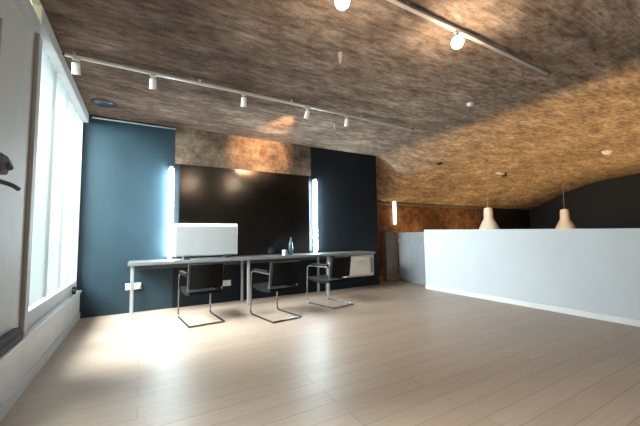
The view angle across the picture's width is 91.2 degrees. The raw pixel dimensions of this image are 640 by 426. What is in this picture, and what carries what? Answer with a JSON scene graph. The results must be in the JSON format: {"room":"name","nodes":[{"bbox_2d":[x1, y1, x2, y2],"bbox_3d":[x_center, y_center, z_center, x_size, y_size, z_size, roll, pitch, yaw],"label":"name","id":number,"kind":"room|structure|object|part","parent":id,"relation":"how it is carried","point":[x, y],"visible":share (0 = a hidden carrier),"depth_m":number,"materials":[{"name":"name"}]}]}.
{"room":"open-plan office","nodes":[
{"label":"open-plan office","id":0,"kind":"room"},
{"bbox_2d":[0,0,82,336],"bbox_3d":[-1.725,-0.259,1.231,0.240,3.040,10.200,2,-5,-30],"label":"window frame","id":1,"kind":"structure","parent":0,"point":[20,47],"depth_m":2.33,"materials":[{"name":"grey paint"}]},
{"bbox_2d":[0,152,20,190],"bbox_3d":[-1.848,-0.259,1.804,0.151,0.213,0.406,2,-5,-38],"label":"wall bracket","id":2,"kind":"object","parent":1,"relation":"attached to","point":[6,165],"visible":1,"depth_m":1.74,"materials":[{"name":"black plastic"}]},
{"bbox_3d":[-1.828,-0.281,1.817,0.270,0.105,0.065,-3,-5,30],"label":"arm","id":3,"kind":"part","parent":2,"relation":"part of","materials":[{"name":"black plastic"}]},
{"bbox_3d":[-1.923,-0.176,1.925,0.043,0.067,0.145,-2,-4,13],"label":"arm","id":4,"kind":"part","parent":2,"relation":"part of","materials":[{"name":"black plastic"}]},
{"bbox_2d":[30,0,41,23],"bbox_3d":[-2.061,-1.612,2.139,0.075,0.140,0.820,2,-5,-30],"label":"window","id":5,"kind":"structure","parent":1,"relation":"in","point":[38,9],"depth_m":2.48,"materials":[{"name":"glass"}]},
{"bbox_3d":[-2.061,-1.612,2.139,0.075,0.140,0.820,2,-5,-30],"label":"frame","id":6,"kind":"part","parent":5,"relation":"part of","materials":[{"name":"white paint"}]},
{"bbox_2d":[0,290,81,421],"bbox_3d":[-1.292,1.012,0.655,0.065,0.410,8.950,2,-5,-30],"label":"trim","id":7,"kind":"structure","parent":1,"relation":"attached to","point":[19,365],"depth_m":2.61,"materials":[{"name":"paint"}]},
{"bbox_2d":[0,327,22,356],"bbox_3d":[-2.022,0.858,1.953,0.060,0.105,0.840,2,-5,-30],"label":"cushion","id":8,"kind":"object","parent":7,"relation":"on","point":[12,337],"visible":1,"depth_m":2.11,"materials":[{"name":"fabric"}]},
{"bbox_2d":[72,286,75,294],"bbox_3d":[-3.303,1.040,4.205,0.040,0.100,0.066,2,-5,-30],"label":"switch box","id":9,"kind":"object","parent":7,"relation":"on","point":[73,287],"visible":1,"depth_m":4.18,"materials":[{"name":"black plastic"}]},
{"bbox_2d":[14,0,88,122],"bbox_3d":[-1.338,-1.693,0.845,0.085,0.235,8.950,2,-5,-30],"label":"trim","id":10,"kind":"structure","parent":1,"relation":"attached to","point":[50,44],"depth_m":2.95,"materials":[{"name":"grey paint"}]},
{"bbox_2d":[29,47,80,305],"bbox_3d":[-3.017,-0.332,3.558,0.127,2.415,2.280,2,-5,-30],"label":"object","id":11,"kind":"object","parent":1,"relation":"attached to","point":[59,123],"visible":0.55,"depth_m":3.35,"materials":[{"name":"white paint"}]},
{"bbox_2d":[76,115,378,317],"bbox_3d":[-1.216,0.076,6.002,5.840,3.045,0.120,2,-5,-30],"label":"wall","id":12,"kind":"structure","parent":0,"point":[124,191],"depth_m":5.06,"materials":[{"name":"blue paint"}]},
{"bbox_2d":[125,283,140,289],"bbox_3d":[-2.908,1.141,4.872,0.202,0.098,0.025,2,-5,-30],"label":"wall socket","id":13,"kind":"object","parent":12,"relation":"attached to","point":[136,285],"visible":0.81,"depth_m":4.87,"materials":[{"name":"white plastic"}]},
{"bbox_2d":[92,117,175,129],"bbox_3d":[-2.949,-1.437,5.034,1.160,0.024,0.024,2,-5,-30],"label":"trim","id":14,"kind":"structure","parent":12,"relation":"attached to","point":[92,117],"depth_m":5.00,"materials":[{"name":"paint"}]},
{"bbox_2d":[167,166,173,258],"bbox_3d":[-2.465,-0.010,5.166,0.072,1.530,0.111,2,-5,-30],"label":"tube","id":15,"kind":"object","parent":12,"relation":"attached to","point":[171,170],"visible":0.96,"depth_m":5.13,"materials":[{"name":"white paint"}]},
{"bbox_2d":[223,280,230,285],"bbox_3d":[-1.658,1.245,5.574,0.123,0.098,0.025,2,-5,-30],"label":"wall socket","id":16,"kind":"object","parent":12,"relation":"attached to","point":[225,282],"visible":0.64,"depth_m":5.56,"materials":[{"name":"white plastic"}]},
{"bbox_2d":[175,127,310,175],"bbox_3d":[-1.357,-1.125,6.018,2.605,0.645,0.120,2,-5,-30],"label":"wall panel","id":17,"kind":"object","parent":12,"relation":"attached to","point":[192,147],"depth_m":5.86,"materials":[{"name":"brown concrete"}]},
{"bbox_2d":[178,164,309,258],"bbox_3d":[-1.294,-0.005,5.848,2.460,1.585,0.038,2,-5,-30],"label":"panel","id":18,"kind":"object","parent":12,"relation":"attached to","point":[268,209],"visible":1,"depth_m":5.84,"materials":[{"name":"black glass"}]},
{"bbox_2d":[172,282,378,307],"bbox_3d":[-0.522,1.577,6.200,4.365,0.060,0.012,2,-5,-30],"label":"baseboard","id":19,"kind":"structure","parent":12,"relation":"attached to","point":[372,283],"depth_m":5.92,"materials":[{"name":"black paint"}]},
{"bbox_2d":[312,179,317,252],"bbox_3d":[-0.103,0.054,6.503,0.072,1.530,0.111,2,-5,-30],"label":"tube","id":20,"kind":"object","parent":12,"relation":"attached to","point":[314,181],"visible":1,"depth_m":6.47,"materials":[{"name":"white paint"}]},
{"bbox_2d":[0,274,639,425],"bbox_3d":[4.691,1.490,4.738,15.500,0.120,10.600,2,-5,-30],"label":"floor","id":21,"kind":"structure","parent":0,"point":[404,353],"depth_m":2.73,"materials":[{"name":"brown wood"}]},
{"bbox_2d":[177,262,224,327],"bbox_3d":[-1.666,1.090,4.383,0.494,0.802,0.685,2,-5,-35],"label":"chair","id":22,"kind":"object","parent":21,"relation":"on","point":[202,278],"visible":1,"depth_m":4.16,"materials":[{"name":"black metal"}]},
{"bbox_3d":[-1.856,1.158,4.258,0.025,0.652,0.660,2,-5,-35],"label":"frame","id":23,"kind":"part","parent":22,"relation":"part of","materials":[{"name":"silver metal"}]},
{"bbox_3d":[-1.713,0.848,4.071,0.022,0.364,0.082,2,-5,-35],"label":"post","id":24,"kind":"part","parent":22,"relation":"part of","materials":[{"name":"silver metal"}]},
{"bbox_3d":[-1.694,1.087,4.421,0.410,0.078,0.530,2,-5,-35],"label":"seat","id":25,"kind":"part","parent":22,"relation":"part of","materials":[{"name":"black leather"}]},
{"bbox_3d":[-1.503,0.835,4.165,0.430,0.325,0.110,2,-5,-35],"label":"backrest","id":26,"kind":"part","parent":22,"relation":"part of","materials":[{"name":"black leather"}]},
{"bbox_3d":[-1.489,1.172,4.517,0.025,0.652,0.660,2,-5,-35],"label":"frame","id":27,"kind":"part","parent":22,"relation":"part of","materials":[{"name":"silver metal"}]},
{"bbox_2d":[128,251,374,319],"bbox_3d":[-0.893,1.175,5.697,4.445,0.800,0.545,2,-5,-30],"label":"desk","id":28,"kind":"object","parent":21,"relation":"on","point":[160,263],"depth_m":5.61,"materials":[{"name":"laminate"}]},
{"bbox_3d":[-2.678,1.132,4.452,0.040,0.755,0.040,2,-5,-30],"label":"leg","id":29,"kind":"part","parent":28,"relation":"part of","materials":[{"name":"paint"}]},
{"bbox_2d":[174,223,237,259],"bbox_3d":[-1.869,0.463,5.196,1.000,0.575,0.160,2,-5,-30],"label":"display screen","id":30,"kind":"object","parent":28,"relation":"on","point":[190,239],"visible":0.99,"depth_m":5.15,"materials":[{"name":"white plastic"}]},
{"bbox_3d":[-1.403,1.199,5.627,0.040,0.755,0.040,2,-5,-30],"label":"leg","id":31,"kind":"part","parent":28,"relation":"part of","materials":[{"name":"paint"}]},
{"bbox_3d":[-1.208,1.172,5.285,0.040,0.755,0.040,2,-5,-30],"label":"leg","id":32,"kind":"part","parent":28,"relation":"part of","materials":[{"name":"paint"}]},
{"bbox_2d":[289,237,292,254],"bbox_3d":[-0.543,0.615,5.822,0.076,0.325,0.075,2,-5,-30],"label":"bottle","id":33,"kind":"object","parent":28,"relation":"on","point":[290,242],"visible":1,"depth_m":5.79,"materials":[{"name":"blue glass"}]},
{"bbox_3d":[-0.037,1.236,6.401,0.040,0.755,0.040,2,-5,-30],"label":"leg","id":34,"kind":"part","parent":28,"relation":"part of","materials":[{"name":"paint"}]},
{"bbox_3d":[0.158,1.209,6.058,0.040,0.755,0.040,2,-5,-30],"label":"leg","id":35,"kind":"part","parent":28,"relation":"part of","materials":[{"name":"paint"}]},
{"bbox_3d":[0.734,1.088,6.568,0.740,0.453,0.440,2,-5,-30],"label":"drawer unit","id":36,"kind":"part","parent":28,"relation":"part of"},
{"bbox_3d":[0.799,1.077,6.394,0.560,0.370,0.016,2,-5,-30],"label":"drawer","id":37,"kind":"part","parent":28,"relation":"part of","materials":[{"name":"laminate"}]},
{"bbox_3d":[1.092,1.085,6.560,0.055,0.330,0.024,2,-5,-30],"label":"panel","id":38,"kind":"part","parent":28,"relation":"part of","materials":[{"name":"grey paint"}]},
{"bbox_2d":[250,260,301,323],"bbox_3d":[-0.649,1.087,4.546,0.494,0.802,0.685,3,-5,-39],"label":"chair","id":39,"kind":"object","parent":21,"relation":"on","point":[282,274],"visible":1,"depth_m":4.35,"materials":[{"name":"black leather"}]},
{"bbox_3d":[-0.831,1.155,4.410,0.025,0.652,0.660,3,-5,-39],"label":"frame","id":40,"kind":"part","parent":39,"relation":"part of","materials":[{"name":"silver metal"}]},
{"bbox_3d":[-0.830,0.815,4.426,0.044,0.030,0.400,3,-5,-39],"label":"armrest","id":41,"kind":"part","parent":39,"relation":"part of","materials":[{"name":"black leather"}]},
{"bbox_3d":[-0.676,0.845,4.232,0.022,0.364,0.082,3,-5,-39],"label":"post","id":42,"kind":"part","parent":39,"relation":"part of","materials":[{"name":"silver metal"}]},
{"bbox_3d":[-0.679,1.085,4.583,0.410,0.078,0.530,3,-5,-39],"label":"seat","id":43,"kind":"part","parent":39,"relation":"part of","materials":[{"name":"black leather"}]},
{"bbox_3d":[-0.472,0.833,4.339,0.430,0.325,0.110,3,-5,-39],"label":"backrest","id":44,"kind":"part","parent":39,"relation":"part of","materials":[{"name":"black leather"}]},
{"bbox_3d":[-0.480,1.171,4.691,0.025,0.652,0.660,3,-5,-39],"label":"frame","id":45,"kind":"part","parent":39,"relation":"part of","materials":[{"name":"silver metal"}]},
{"bbox_2d":[306,256,352,308],"bbox_3d":[0.163,1.131,5.303,0.494,0.802,0.685,3,-6,-42],"label":"chair","id":46,"kind":"object","parent":21,"relation":"on","point":[340,266],"visible":1,"depth_m":5.13,"materials":[{"name":"black leather"}]},
{"bbox_3d":[-0.009,0.857,5.173,0.044,0.030,0.400,3,-6,-42],"label":"armrest","id":47,"kind":"part","parent":46,"relation":"part of","materials":[{"name":"black leather"}]},
{"bbox_3d":[-0.012,1.198,5.157,0.025,0.652,0.660,3,-6,-42],"label":"frame","id":48,"kind":"part","parent":46,"relation":"part of","materials":[{"name":"silver metal"}]},
{"bbox_3d":[0.131,1.129,5.339,0.410,0.078,0.530,3,-6,-42],"label":"seat","id":49,"kind":"part","parent":46,"relation":"part of","materials":[{"name":"black leather"}]},
{"bbox_3d":[0.155,0.889,4.989,0.022,0.364,0.082,3,-6,-42],"label":"post","id":50,"kind":"part","parent":46,"relation":"part of","materials":[{"name":"silver metal"}]},
{"bbox_3d":[0.322,1.215,5.458,0.025,0.652,0.660,3,-6,-42],"label":"frame","id":51,"kind":"part","parent":46,"relation":"part of","materials":[{"name":"silver metal"}]},
{"bbox_3d":[0.352,0.877,5.108,0.430,0.325,0.110,3,-6,-42],"label":"backrest","id":52,"kind":"part","parent":46,"relation":"part of","materials":[{"name":"black leather"}]},
{"bbox_2d":[382,231,398,280],"bbox_3d":[1.774,1.079,7.898,0.400,1.235,0.160,2,-5,-30],"label":"pillar","id":53,"kind":"structure","parent":21,"relation":"on","point":[389,238],"depth_m":7.82,"materials":[{"name":"brown paint"}]},
{"bbox_2d":[398,232,425,284],"bbox_3d":[2.197,1.031,7.316,0.072,1.235,1.170,1,-4,-20],"label":"gate","id":54,"kind":"object","parent":21,"relation":"on","point":[411,244],"visible":0.62,"depth_m":7.34,"materials":[{"name":"grey metal"}]},
{"bbox_2d":[40,0,639,209],"bbox_3d":[4.653,-1.246,4.935,15.500,1.331,10.600,2,-5,-30],"label":"ceiling","id":55,"kind":"structure","parent":0,"point":[398,66],"depth_m":3.82,"materials":[{"name":"brown concrete"}]},
{"bbox_2d":[91,98,116,107],"bbox_3d":[-2.999,-1.520,4.355,0.300,0.040,0.295,2,-5,-30],"label":"ceiling vent","id":56,"kind":"object","parent":55,"relation":"in","point":[104,103],"visible":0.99,"depth_m":4.31,"materials":[{"name":"black plastic"}]},
{"bbox_2d":[62,51,412,129],"bbox_3d":[-0.471,-1.548,4.295,4.796,0.082,0.040,2,-5,-30],"label":"track","id":57,"kind":"object","parent":55,"relation":"attached to","point":[73,54],"visible":0.98,"depth_m":3.81,"materials":[{"name":"white metal"}]},
{"bbox_2d":[72,57,80,74],"bbox_3d":[-2.466,-1.477,3.166,0.080,0.171,0.113,2,-5,-30],"label":"track spotlight","id":58,"kind":"object","parent":57,"relation":"attached to","point":[75,65],"visible":1,"depth_m":3.14,"materials":[{"name":"white plastic"}]},
{"bbox_2d":[149,74,156,89],"bbox_3d":[-1.869,-1.461,3.504,0.080,0.171,0.113,1,-4,-23],"label":"track spotlight","id":59,"kind":"object","parent":57,"relation":"attached to","point":[152,81],"visible":1,"depth_m":3.48,"materials":[{"name":"white plastic"}]},
{"bbox_2d":[241,93,246,106],"bbox_3d":[-0.976,-1.437,4.009,0.080,0.171,0.113,1,-4,-18],"label":"track spotlight","id":60,"kind":"object","parent":57,"relation":"attached to","point":[243,99],"visible":1,"depth_m":3.98,"materials":[{"name":"white plastic"}]},
{"bbox_2d":[304,107,309,118],"bbox_3d":[-0.187,-1.415,4.456,0.080,0.171,0.113,2,-5,-35],"label":"track spotlight","id":61,"kind":"object","parent":57,"relation":"attached to","point":[307,112],"visible":1,"depth_m":4.43,"materials":[{"name":"white plastic"}]},
{"bbox_2d":[344,116,348,126],"bbox_3d":[0.407,-1.399,4.793,0.080,0.171,0.113,0,-4,-15],"label":"track spotlight","id":62,"kind":"object","parent":57,"relation":"attached to","point":[346,123],"visible":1,"depth_m":4.77,"materials":[{"name":"white plastic"}]},
{"bbox_2d":[338,51,341,63],"bbox_3d":[0.208,-1.601,3.221,0.044,0.130,0.043,2,-5,-30],"label":"sprinkler head","id":63,"kind":"object","parent":55,"relation":"attached to","point":[339,52],"visible":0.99,"depth_m":3.21},
{"bbox_2d":[387,0,550,75],"bbox_3d":[1.123,-1.680,2.767,3.516,0.082,0.040,2,-5,-30],"label":"track","id":64,"kind":"object","parent":55,"relation":"attached to","point":[406,5],"visible":1,"depth_m":2.87,"materials":[{"name":"white metal"}]},
{"bbox_2d":[335,0,349,9],"bbox_3d":[0.155,-1.548,2.195,0.104,0.240,0.102,2,-5,-30],"label":"spotlight","id":65,"kind":"object","parent":64,"relation":"hanging from","point":[340,4],"visible":1,"depth_m":2.17,"materials":[{"name":"white plastic"}]},
{"bbox_2d":[451,30,463,48],"bbox_3d":[1.237,-1.561,2.823,0.104,0.155,0.102,2,-5,-30],"label":"spotlight","id":66,"kind":"object","parent":64,"relation":"hanging from","point":[457,42],"visible":1,"depth_m":2.79,"materials":[{"name":"white plastic"}]},
{"bbox_3d":[1.238,-1.531,2.821,0.104,0.095,0.102,2,-5,-30],"label":"bulb","id":67,"kind":"part","parent":66,"relation":"part of","materials":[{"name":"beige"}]},
{"bbox_2d":[466,102,473,106],"bbox_3d":[2.168,-1.568,4.529,0.100,0.060,0.098,2,-5,-30],"label":"smoke detector","id":68,"kind":"object","parent":55,"relation":"attached to","point":[469,104],"visible":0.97,"depth_m":4.50,"materials":[{"name":"white plastic"}]},
{"bbox_2d":[479,159,499,228],"bbox_3d":[4.080,-0.443,7.635,0.450,1.740,0.450,2,-5,-30],"label":"pendant lamp","id":69,"kind":"object","parent":55,"relation":"hanging from","point":[488,222],"visible":0.88,"depth_m":7.51,"materials":[{"name":"ceramic"}]},
{"bbox_3d":[4.076,-0.720,7.655,0.016,1.184,0.014,2,-5,-30],"label":"cord","id":70,"kind":"part","parent":69,"relation":"part of","materials":[{"name":"brown paint"}]},
{"bbox_3d":[4.088,0.143,7.593,0.450,0.565,0.450,2,-5,-30],"label":"lamp shade","id":71,"kind":"part","parent":69,"relation":"part of","materials":[{"name":"ceramic"}]},
{"bbox_2d":[495,172,506,176],"bbox_3d":[5.133,-1.103,8.863,0.390,0.120,0.120,2,-5,-30],"label":"emergency light","id":72,"kind":"object","parent":55,"relation":"attached to","point":[503,174],"visible":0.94,"depth_m":8.88,"materials":[{"name":"white plastic"}]},
{"bbox_2d":[555,161,575,228],"bbox_3d":[6.391,-0.457,8.224,0.450,1.830,0.450,2,-5,-30],"label":"pendant lamp","id":73,"kind":"object","parent":55,"relation":"hanging from","point":[564,222],"visible":0.84,"depth_m":8.10,"materials":[{"name":"ceramic"}]},
{"bbox_3d":[6.387,-0.734,8.244,0.016,1.275,0.014,2,-5,-30],"label":"cord","id":74,"kind":"part","parent":73,"relation":"part of","materials":[{"name":"brown paint"}]},
{"bbox_3d":[6.400,0.173,8.178,0.450,0.565,0.450,2,-5,-30],"label":"lamp shade","id":75,"kind":"part","parent":73,"relation":"part of","materials":[{"name":"ceramic"}]},
{"bbox_2d":[601,150,613,154],"bbox_3d":[6.708,-1.410,7.304,0.220,0.100,0.217,2,-5,-30],"label":"smoke detector","id":76,"kind":"object","parent":55,"relation":"attached to","point":[606,152],"visible":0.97,"depth_m":7.25,"materials":[{"name":"white plastic"}]},
{"bbox_2d":[377,200,530,274],"bbox_3d":[2.031,0.291,9.289,15.300,3.000,0.150,2,-5,-30],"label":"wall","id":77,"kind":"structure","parent":0,"point":[408,218],"depth_m":10.22,"materials":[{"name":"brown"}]},
{"bbox_2d":[392,201,396,224],"bbox_3d":[2.196,-0.005,9.256,0.090,0.740,0.120,2,-5,-30],"label":"tube","id":78,"kind":"object","parent":77,"relation":"attached to","point":[393,202],"visible":0.83,"depth_m":9.22,"materials":[{"name":"white paint"}]},
{"bbox_2d":[377,202,483,208],"bbox_3d":[3.465,-0.237,10.031,6.100,0.060,0.050,2,-5,-30],"label":"trim","id":79,"kind":"structure","parent":77,"relation":"attached to","point":[384,203],"depth_m":10.02,"materials":[{"name":"brown paint"}]},
{"bbox_2d":[424,228,639,320],"bbox_3d":[3.846,0.760,3.941,0.110,1.245,6.350,2,-5,-30],"label":"wall partition","id":80,"kind":"structure","parent":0,"point":[597,271],"depth_m":4.68,"materials":[{"name":"paint"}]},
{"bbox_2d":[425,285,639,326],"bbox_3d":[3.800,1.342,3.869,0.014,0.075,6.350,2,-5,-30],"label":"baseboard","id":81,"kind":"structure","parent":80,"relation":"attached to","point":[620,320],"depth_m":4.64,"materials":[{"name":"white paint"}]},
{"bbox_2d":[529,174,639,228],"bbox_3d":[11.264,0.020,8.679,0.150,3.200,10.350,2,-5,-30],"label":"wall","id":82,"kind":"structure","parent":0,"point":[614,203],"depth_m":11.05,"materials":[{"name":"black paint"}]}
]}

